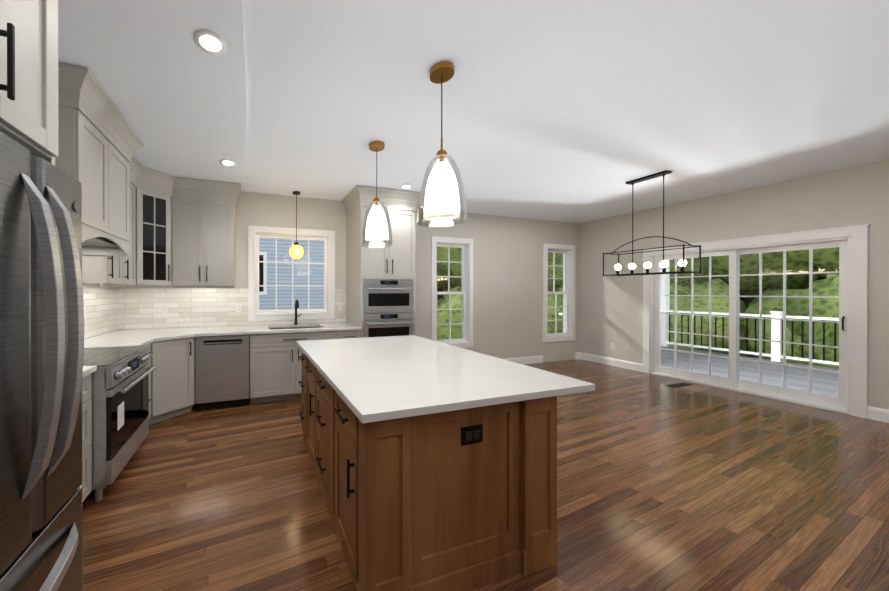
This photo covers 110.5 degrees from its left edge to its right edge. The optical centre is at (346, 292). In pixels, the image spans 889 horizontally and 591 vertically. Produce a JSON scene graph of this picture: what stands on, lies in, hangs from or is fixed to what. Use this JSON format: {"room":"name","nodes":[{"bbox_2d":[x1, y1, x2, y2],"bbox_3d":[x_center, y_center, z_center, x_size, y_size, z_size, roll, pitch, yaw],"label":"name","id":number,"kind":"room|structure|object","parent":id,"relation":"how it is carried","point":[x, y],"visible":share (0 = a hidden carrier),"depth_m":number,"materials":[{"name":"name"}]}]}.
{"room":"kitchen","nodes":[
{"label":"kitchen","id":0,"kind":"room"},
{"bbox_2d":[82,284,116,335],"bbox_3d":[-1.749,-0.003,-0.142,0.160,2.815,8.122,0,0,-17],"label":"wall","id":1,"kind":"structure","parent":0,"point":[89,286],"depth_m":3.20,"materials":[{"name":"paint"}]},
{"bbox_2d":[55,106,130,255],"bbox_3d":[-2.091,-0.741,2.196,0.587,0.840,0.838,0,0,-17],"label":"range hood","id":2,"kind":"object","parent":1,"relation":"attached to","point":[93,160],"visible":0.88,"depth_m":2.15,"materials":[{"name":"paint"}]},
{"bbox_2d":[83,288,118,338],"bbox_3d":[-2.400,0.217,2.204,0.008,0.521,3.257,0,0,-17],"label":"backsplash","id":3,"kind":"structure","parent":1,"relation":"attached to","point":[107,310],"depth_m":3.33,"materials":[{"name":"tile"}]},
{"bbox_2d":[82,182,135,287],"bbox_3d":[-2.395,-0.605,2.904,0.431,1.115,0.694,0,0,-17],"label":"upper cabinet","id":4,"kind":"object","parent":1,"relation":"attached to","point":[109,271],"visible":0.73,"depth_m":2.84,"materials":[{"name":"paint"}]},
{"bbox_2d":[58,62,241,208],"bbox_3d":[-1.522,-1.268,1.933,1.136,0.216,4.402,0,0,-12],"label":"crown molding","id":5,"kind":"structure","parent":1,"relation":"attached to","point":[80,88],"depth_m":2.43,"materials":[{"name":"paint"}]},
{"bbox_2d":[117,186,579,361],"bbox_3d":[0.954,-0.015,5.051,8.435,2.815,0.160,0,0,-17],"label":"wall","id":6,"kind":"structure","parent":0,"point":[507,287],"depth_m":5.48,"materials":[{"name":"paint"}]},
{"bbox_2d":[132,187,171,287],"bbox_3d":[-2.470,-0.607,3.566,0.687,1.115,0.607,0,0,-17],"label":"upper cabinet","id":7,"kind":"object","parent":6,"relation":"attached to","point":[153,239],"visible":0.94,"depth_m":3.45,"materials":[{"name":"paint"}]},
{"bbox_2d":[172,197,234,287],"bbox_3d":[-1.837,-0.607,3.884,0.709,1.115,0.381,0,0,-17],"label":"upper cabinet","id":8,"kind":"object","parent":6,"relation":"attached to","point":[203,243],"visible":1,"depth_m":3.73,"materials":[{"name":"paint"}]},
{"bbox_2d":[119,288,345,329],"bbox_3d":[-1.433,0.212,4.211,2.997,0.521,0.008,0,0,-17],"label":"backsplash","id":9,"kind":"structure","parent":6,"relation":"attached to","point":[139,308],"depth_m":4.00,"materials":[{"name":"tile"}]},
{"bbox_2d":[161,304,166,312],"bbox_3d":[-2.392,0.215,3.901,0.074,0.120,0.008,0,0,-17],"label":"electrical outlet","id":10,"kind":"object","parent":9,"relation":"attached to","point":[163,308],"visible":1,"depth_m":3.90,"materials":[{"name":"white plastic"}]},
{"bbox_2d":[236,303,240,311],"bbox_3d":[-1.515,0.220,4.177,0.074,0.120,0.008,0,0,-17],"label":"electrical outlet","id":11,"kind":"object","parent":9,"relation":"attached to","point":[238,307],"visible":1,"depth_m":4.17,"materials":[{"name":"white plastic"}]},
{"bbox_2d":[338,303,342,309],"bbox_3d":[-0.089,0.223,4.626,0.074,0.120,0.008,0,0,-17],"label":"electrical outlet","id":12,"kind":"object","parent":9,"relation":"attached to","point":[340,306],"visible":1,"depth_m":4.62,"materials":[{"name":"white plastic"}]},
{"bbox_2d":[256,234,326,312],"bbox_3d":[-0.807,-0.267,4.474,1.058,1.140,0.060,0,0,-17],"label":"kitchen window","id":13,"kind":"structure","parent":6,"relation":"in","point":[276,237],"depth_m":4.47,"materials":[{"name":"white"}]},
{"bbox_2d":[248,225,334,320],"bbox_3d":[-0.808,-0.267,4.479,1.270,1.352,0.190,0,0,-17],"label":"trim","id":14,"kind":"structure","parent":6,"relation":"attached to","point":[329,235],"depth_m":4.38,"materials":[{"name":"white wood"}]},
{"bbox_2d":[437,244,465,341],"bbox_3d":[1.843,0.017,5.333,0.648,1.738,0.075,0,0,-17],"label":"window","id":15,"kind":"structure","parent":6,"relation":"in","point":[463,293],"depth_m":5.34,"materials":[{"name":"white"}]},
{"bbox_2d":[431,236,472,347],"bbox_3d":[1.848,0.017,5.316,0.860,1.950,0.190,0,0,-17],"label":"trim","id":16,"kind":"structure","parent":6,"relation":"attached to","point":[435,241],"depth_m":5.30,"materials":[{"name":"white wood"}]},
{"bbox_2d":[504,355,542,363],"bbox_3d":[3.082,1.321,5.631,1.676,0.140,0.016,0,0,-17],"label":"baseboard","id":17,"kind":"structure","parent":6,"relation":"attached to","point":[531,359],"depth_m":5.75,"materials":[{"name":"white wood"}]},
{"bbox_2d":[548,250,567,335],"bbox_3d":[4.266,0.015,6.096,0.648,1.738,0.075,0,0,-17],"label":"window","id":18,"kind":"structure","parent":6,"relation":"in","point":[554,252],"depth_m":6.12,"materials":[{"name":"white"}]},
{"bbox_2d":[543,243,575,341],"bbox_3d":[4.271,0.015,6.079,0.860,1.950,0.190,0,0,-17],"label":"trim","id":19,"kind":"structure","parent":6,"relation":"attached to","point":[570,273],"depth_m":6.09,"materials":[{"name":"white wood"}]},
{"bbox_2d":[58,0,888,222],"bbox_3d":[2.174,-1.456,1.173,8.435,0.155,8.282,0,0,-17],"label":"ceiling","id":20,"kind":"structure","parent":0,"point":[577,111],"depth_m":2.10,"materials":[{"name":"white paint"}]},
{"bbox_2d":[194,30,226,55],"bbox_3d":[-0.751,-1.375,1.646,0.168,0.007,0.168,0,0,-17],"label":"recessed light","id":21,"kind":"object","parent":20,"relation":"in","point":[210,42],"visible":1,"depth_m":1.64,"materials":[{"name":"white plastic"}]},
{"bbox_2d":[220,159,235,165],"bbox_3d":[-1.266,-1.379,3.183,0.168,0.007,0.168,0,0,-17],"label":"recessed light","id":22,"kind":"object","parent":20,"relation":"in","point":[226,162],"visible":1,"depth_m":3.17,"materials":[{"name":"white plastic"}]},
{"bbox_2d":[289,191,302,258],"bbox_3d":[-0.713,-0.946,4.240,0.200,0.946,0.200,0,0,-17],"label":"light","id":23,"kind":"object","parent":20,"relation":"hanging from","point":[296,251],"visible":1,"depth_m":4.19,"materials":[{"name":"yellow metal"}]},
{"bbox_2d":[361,141,392,247],"bbox_3d":[0.290,-0.931,2.860,0.310,0.968,0.310,0,0,-17],"label":"pendant light","id":24,"kind":"object","parent":20,"relation":"hanging from","point":[375,228],"visible":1,"depth_m":2.79,"materials":[{"name":"white glass"}]},
{"bbox_2d":[400,184,412,188],"bbox_3d":[0.804,-1.416,4.002,0.168,0.007,0.168,0,0,-17],"label":"recessed light","id":25,"kind":"object","parent":20,"relation":"in","point":[406,186],"visible":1,"depth_m":4.00,"materials":[{"name":"white plastic"}]},
{"bbox_2d":[417,61,467,226],"bbox_3d":[0.607,-0.929,1.899,0.310,0.968,0.310,0,0,-17],"label":"pendant light","id":26,"kind":"object","parent":20,"relation":"hanging from","point":[442,190],"visible":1,"depth_m":1.83,"materials":[{"name":"white glass"}]},
{"bbox_2d":[603,170,700,276],"bbox_3d":[3.708,-0.815,3.670,0.312,1.205,0.794,0,0,-17],"label":"chandelier","id":27,"kind":"object","parent":20,"relation":"hanging from","point":[647,265],"visible":1,"depth_m":3.60,"materials":[{"name":"black metal"}]},
{"bbox_2d":[83,359,888,590],"bbox_3d":[2.174,1.462,1.181,8.435,0.120,8.282,0,0,-17],"label":"floor","id":28,"kind":"structure","parent":0,"point":[661,486],"depth_m":1.99,"materials":[{"name":"brown wood"}]},
{"bbox_2d":[0,0,57,165],"bbox_3d":[-1.253,0.124,0.359,1.081,2.560,0.940,0,0,-17],"label":"upper cabinet","id":29,"kind":"object","parent":28,"relation":"on","point":[29,74],"visible":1,"depth_m":0.83,"materials":[{"name":"paint"}]},
{"bbox_2d":[0,132,83,590],"bbox_3d":[-1.123,0.531,0.403,1.020,1.745,0.885,0,0,-17],"label":"refrigerator","id":30,"kind":"object","parent":28,"relation":"on","point":[41,374],"visible":1,"depth_m":0.71,"materials":[{"name":"grey metal"}]},
{"bbox_2d":[81,373,91,500],"bbox_3d":[-1.770,0.961,1.305,0.661,0.880,1.160,0,0,-17],"label":"base cabinet","id":31,"kind":"object","parent":28,"relation":"on","point":[86,484],"visible":0.1,"depth_m":1.89,"materials":[{"name":"paint"}]},
{"bbox_2d":[82,365,96,377],"bbox_3d":[-1.774,0.498,1.301,0.652,0.035,1.163,0,0,-17],"label":"countertop","id":32,"kind":"structure","parent":31,"relation":"on","point":[87,370],"depth_m":1.88,"materials":[{"name":"stone"}]},
{"bbox_2d":[83,346,156,501],"bbox_3d":[-1.994,0.943,2.246,0.801,0.912,0.758,0,0,-17],"label":"range","id":33,"kind":"object","parent":28,"relation":"on","point":[120,413],"visible":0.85,"depth_m":2.11,"materials":[{"name":"grey metal"}]},
{"bbox_2d":[146,343,150,418],"bbox_3d":[-2.237,0.958,2.789,0.661,0.880,0.413,0,0,-17],"label":"base cabinet","id":34,"kind":"object","parent":28,"relation":"on","point":[149,382],"visible":0.12,"depth_m":3.03,"materials":[{"name":"paint"}]},
{"bbox_2d":[149,337,194,424],"bbox_3d":[-2.281,0.956,3.471,0.987,0.880,0.908,0,0,-17],"label":"base cabinet","id":35,"kind":"object","parent":28,"relation":"on","point":[173,382],"visible":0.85,"depth_m":3.25,"materials":[{"name":"paint"}]},
{"bbox_2d":[195,334,249,410],"bbox_3d":[-1.552,0.958,3.813,0.592,0.875,0.600,0,0,-17],"label":"dishwasher","id":36,"kind":"object","parent":28,"relation":"on","point":[222,371],"visible":0.96,"depth_m":3.53,"materials":[{"name":"grey metal"}]},
{"bbox_2d":[250,330,359,403],"bbox_3d":[-0.582,0.955,4.125,1.427,0.880,0.681,0,0,-17],"label":"base cabinet","id":37,"kind":"object","parent":28,"relation":"on","point":[275,372],"visible":0.6,"depth_m":3.73,"materials":[{"name":"paint"}]},
{"bbox_2d":[84,322,360,348],"bbox_3d":[-1.247,0.596,3.577,3.024,0.240,1.325,0,0,-17],"label":"countertop","id":38,"kind":"structure","parent":37,"relation":"on","point":[130,338],"depth_m":3.60,"materials":[{"name":"stone"}]},
{"bbox_2d":[294,299,301,324],"bbox_3d":[-0.681,0.288,4.286,0.122,0.372,0.234,0,0,-17],"label":"faucet","id":39,"kind":"object","parent":38,"relation":"on","point":[296,307],"visible":1,"depth_m":4.34,"materials":[{"name":"black metal"}]},
{"bbox_2d":[341,185,419,337],"bbox_3d":[0.510,-0.011,4.439,1.012,2.810,0.733,0,0,-17],"label":"tall cabinet","id":40,"kind":"object","parent":28,"relation":"on","point":[395,260],"visible":0.52,"depth_m":4.21,"materials":[{"name":"paint"}]},
{"bbox_2d":[363,279,413,337],"bbox_3d":[0.601,0.400,4.149,0.766,1.150,0.087,0,0,-17],"label":"wall oven","id":41,"kind":"object","parent":40,"relation":"in","point":[384,300],"visible":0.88,"depth_m":4.15,"materials":[{"name":"silver metal"}]},
{"bbox_2d":[298,350,557,590],"bbox_3d":[0.309,0.959,2.184,1.094,0.880,1.712,0,0,-17],"label":"kitchen island","id":42,"kind":"object","parent":28,"relation":"on","point":[462,500],"visible":0.85,"depth_m":1.41,"materials":[{"name":"brown wood"}]},
{"bbox_2d":[297,335,594,422],"bbox_3d":[0.407,0.497,2.236,1.300,0.035,1.830,0,0,-17],"label":"island countertop","id":43,"kind":"structure","parent":42,"relation":"on","point":[372,379],"depth_m":1.68,"materials":[{"name":"stone"}]},
{"bbox_2d":[665,382,692,387],"bbox_3d":[4.975,1.390,4.462,0.450,0.008,0.100,0,0,-17],"label":"floor vent","id":44,"kind":"object","parent":28,"relation":"in","point":[678,385],"visible":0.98,"depth_m":4.47,"materials":[{"name":"black metal"}]},
{"bbox_2d":[580,159,888,409],"bbox_3d":[6.144,-0.009,2.343,0.160,2.815,8.122,0,0,-17],"label":"wall","id":45,"kind":"structure","parent":0,"point":[611,309],"depth_m":4.20,"materials":[{"name":"paint"}]},
{"bbox_2d":[577,352,642,371],"bbox_3d":[4.986,1.321,5.684,0.045,0.140,1.060,0,0,-17],"label":"baseboard","id":46,"kind":"structure","parent":45,"relation":"attached to","point":[584,356],"depth_m":5.63,"materials":[{"name":"white wood"}]},
{"bbox_2d":[654,240,847,409],"bbox_3d":[5.540,0.379,4.260,0.091,1.966,1.736,0,0,-17],"label":"sliding door","id":47,"kind":"structure","parent":45,"relation":"in","point":[733,380],"depth_m":4.09,"materials":[{"name":"white"}]},
{"bbox_2d":[643,224,869,418],"bbox_3d":[5.527,0.322,4.256,0.190,2.145,2.000,0,0,-17],"label":"door frame","id":48,"kind":"structure","parent":45,"relation":"attached to","point":[856,236],"depth_m":3.41,"materials":[{"name":"white wood"}]},
{"bbox_2d":[867,406,888,422],"bbox_3d":[6.489,1.332,0.959,0.016,0.140,4.888,0,0,-17],"label":"baseboard","id":49,"kind":"structure","parent":45,"relation":"attached to","point":[878,414],"depth_m":3.23,"materials":[{"name":"white wood"}]},
{"label":"outside","id":50,"kind":"structure","parent":0,"visible":0},
{"bbox_2d":[661,346,838,396],"bbox_3d":[7.982,1.715,3.019,3.740,0.565,9.180,0,0,-17],"label":"deck","id":51,"kind":"object","parent":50,"point":[797,377],"depth_m":5.42,"materials":[{"name":"grey wood"}]},
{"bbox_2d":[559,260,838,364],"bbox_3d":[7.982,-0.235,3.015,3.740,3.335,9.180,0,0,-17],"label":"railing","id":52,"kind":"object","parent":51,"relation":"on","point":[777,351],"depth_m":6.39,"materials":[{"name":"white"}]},
{"bbox_3d":[5.719,2.075,12.173,78.000,0.200,70.000,0,0,-17],"label":"ground","id":53,"kind":"structure","parent":50,"visible":0},
{"bbox_2d":[259,238,323,309],"bbox_3d":[-6.587,-2.524,11.957,11.200,9.000,8.600,0,0,-17],"label":"house","id":54,"kind":"structure","parent":53,"relation":"on","point":[266,277],"depth_m":9.28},
{"bbox_2d":[437,247,838,368],"bbox_3d":[13.897,-2.986,8.811,26.544,12.025,33.018,0,0,-17],"label":"trees","id":55,"kind":"object","parent":53,"relation":"on","point":[826,283],"depth_m":8.69,"materials":[{"name":"green plant"}]}
]}

